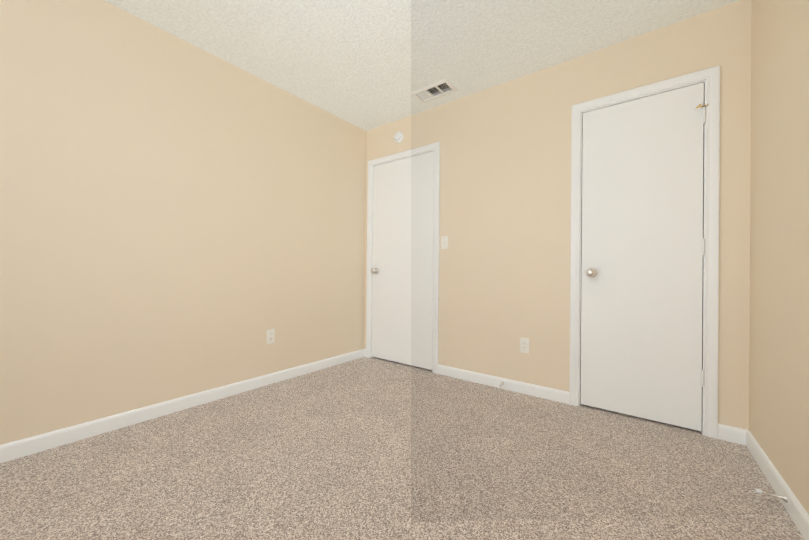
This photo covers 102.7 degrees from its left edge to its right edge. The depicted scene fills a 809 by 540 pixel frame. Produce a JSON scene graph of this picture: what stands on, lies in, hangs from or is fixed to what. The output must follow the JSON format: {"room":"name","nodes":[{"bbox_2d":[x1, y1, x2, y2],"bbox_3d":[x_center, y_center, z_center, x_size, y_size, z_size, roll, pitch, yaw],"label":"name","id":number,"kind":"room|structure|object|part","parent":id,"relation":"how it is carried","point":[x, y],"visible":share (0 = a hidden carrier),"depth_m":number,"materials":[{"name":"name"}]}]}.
{"room":"empty bedroom","nodes":[
{"label":"empty bedroom","id":0,"kind":"room"},
{"bbox_2d":[0,0,365,444],"bbox_3d":[-1.450,-0.296,2.248,0.120,2.434,5.476,0,0,37],"label":"wall","id":1,"kind":"structure","parent":0,"point":[179,217],"depth_m":2.00,"materials":[{"name":"beige paint"}]},
{"bbox_2d":[0,349,363,462],"bbox_3d":[-1.710,0.876,1.807,0.013,0.083,4.236,0,0,37],"label":"baseboard","id":2,"kind":"structure","parent":1,"relation":"attached to","point":[13,450],"depth_m":1.98,"materials":[{"name":"white paint"}]},
{"bbox_2d":[266,329,274,343],"bbox_3d":[-1.086,0.540,2.630,0.007,0.115,0.070,0,0,37],"label":"electrical outlet","id":3,"kind":"object","parent":1,"relation":"attached to","point":[270,336],"visible":1,"depth_m":2.63,"materials":[{"name":"beige plastic"}]},
{"bbox_2d":[0,357,804,539],"bbox_3d":[-0.194,0.980,1.281,3.305,0.100,5.476,0,0,37],"label":"floor","id":4,"kind":"structure","parent":0,"point":[366,448],"depth_m":1.48,"materials":[{"name":"carpet"}]},
{"bbox_2d":[104,0,739,130],"bbox_3d":[-0.172,-1.554,1.287,3.305,0.100,5.476,0,0,37],"label":"ceiling","id":5,"kind":"structure","parent":0,"point":[366,65],"depth_m":2.09,"materials":[{"name":"white paint"}]},
{"bbox_2d":[410,78,457,102],"bbox_3d":[0.247,-1.508,2.717,0.360,0.039,0.200,0,0,37],"label":"ceiling vent","id":6,"kind":"object","parent":5,"relation":"in","point":[423,95],"depth_m":2.72,"materials":[{"name":"metal"}]},
{"bbox_2d":[428,83,448,93],"bbox_3d":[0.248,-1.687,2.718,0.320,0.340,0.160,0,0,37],"label":"vent opening","id":7,"kind":"object","parent":6,"relation":"attached to","point":[437,90],"depth_m":2.78,"materials":[{"name":"grey metal"}]},
{"bbox_2d":[364,0,751,429],"bbox_3d":[0.761,-0.276,2.674,2.885,2.434,0.120,0,0,37],"label":"wall","id":8,"kind":"structure","parent":0,"point":[505,212],"depth_m":2.41,"materials":[{"name":"beige paint"}]},
{"bbox_2d":[394,132,403,142],"bbox_3d":[-0.062,-1.320,3.214,0.108,0.108,0.032,0,0,37],"label":"smoke detector","id":9,"kind":"object","parent":8,"relation":"attached to","point":[398,137],"visible":0.98,"depth_m":3.20,"materials":[{"name":"white plastic"}]},
{"bbox_2d":[372,151,433,369],"bbox_3d":[-0.029,-0.090,3.214,0.769,2.018,0.050,0,0,37],"label":"entry door","id":10,"kind":"structure","parent":8,"relation":"in","point":[402,260],"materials":[{"name":"white paint"}]},
{"bbox_2d":[371,268,378,273],"bbox_3d":[-0.294,0.009,3.424,0.096,0.066,0.187,0,0,37],"label":"door knob","id":11,"kind":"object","parent":10,"relation":"attached to","point":[375,270],"depth_m":3.36,"materials":[{"name":"white metal"}]},
{"bbox_3d":[0.271,-0.145,2.984,0.012,1.612,0.047,0,0,37],"label":"entry door hinges","id":12,"kind":"part","parent":10,"relation":"part of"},
{"bbox_2d":[366,142,439,373],"bbox_3d":[-0.009,-0.115,3.248,0.894,2.100,0.137,0,0,37],"label":"door frame","id":13,"kind":"structure","parent":8,"relation":"attached to","point":[435,147],"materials":[{"name":"white paint"}]},
{"bbox_2d":[441,236,447,248],"bbox_3d":[0.355,-0.247,2.896,0.070,0.115,0.018,0,0,37],"label":"light switch","id":14,"kind":"object","parent":8,"relation":"attached to","point":[444,242],"depth_m":2.90,"materials":[{"name":"beige plastic"}]},
{"bbox_2d":[438,364,568,403],"bbox_3d":[0.732,0.899,2.602,1.078,0.083,0.013,0,0,37],"label":"baseboard","id":15,"kind":"structure","parent":8,"relation":"attached to","point":[557,395],"depth_m":2.53,"materials":[{"name":"white paint"}]},
{"bbox_2d":[520,337,528,353],"bbox_3d":[0.915,0.577,2.470,0.070,0.115,0.007,0,0,37],"label":"electrical outlet","id":16,"kind":"object","parent":8,"relation":"attached to","point":[524,345],"depth_m":2.47,"materials":[{"name":"beige plastic"}]},
{"bbox_2d":[580,82,703,430],"bbox_3d":[1.486,-0.079,2.071,0.621,2.018,0.035,0,0,37],"label":"closet door","id":17,"kind":"structure","parent":8,"relation":"in","point":[642,255],"depth_m":2.03,"materials":[{"name":"white paint"}]},
{"bbox_2d":[586,268,596,277],"bbox_3d":[1.275,0.019,2.230,0.096,0.066,0.187,0,0,37],"label":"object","id":18,"kind":"structure","parent":17,"relation":"attached to","point":[591,272],"depth_m":2.15,"materials":[{"name":"silver metal"}]},
{"bbox_2d":[569,65,719,438],"bbox_3d":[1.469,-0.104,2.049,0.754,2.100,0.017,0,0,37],"label":"door frame","id":19,"kind":"structure","parent":8,"relation":"attached to","point":[711,76],"depth_m":1.85,"materials":[{"name":"white paint"}]},
{"bbox_2d":[701,106,705,386],"bbox_3d":[1.729,-0.135,1.875,0.012,1.612,0.047,0,0,37],"label":"closet door hinges","id":20,"kind":"object","parent":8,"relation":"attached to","point":[703,246],"depth_m":1.86,"materials":[{"name":"white paint"}]},
{"bbox_2d":[718,424,747,444],"bbox_3d":[1.810,0.907,1.782,0.122,0.083,0.013,0,0,37],"label":"baseboard","id":21,"kind":"structure","parent":8,"relation":"attached to","point":[731,434],"depth_m":1.78,"materials":[{"name":"white paint"}]},
{"bbox_2d":[749,0,808,514],"bbox_3d":[0.974,-0.279,0.407,0.120,2.434,5.476,0,0,36],"label":"wall","id":22,"kind":"structure","parent":0,"point":[779,325],"depth_m":1.37,"materials":[{"name":"beige paint"}]},
{"bbox_2d":[755,488,787,501],"bbox_3d":[1.466,0.899,1.296,0.085,0.025,0.025,0,0,36],"label":"door stop","id":23,"kind":"object","parent":22,"relation":"attached to","point":[783,497],"depth_m":1.29,"materials":[{"name":"white metal"}]},
{"bbox_2d":[746,430,808,539],"bbox_3d":[0.617,0.892,0.038,0.013,0.083,4.236,0,0,36],"label":"baseboard","id":24,"kind":"structure","parent":22,"relation":"attached to","point":[796,511],"depth_m":1.33,"materials":[{"name":"white paint"}]}
]}

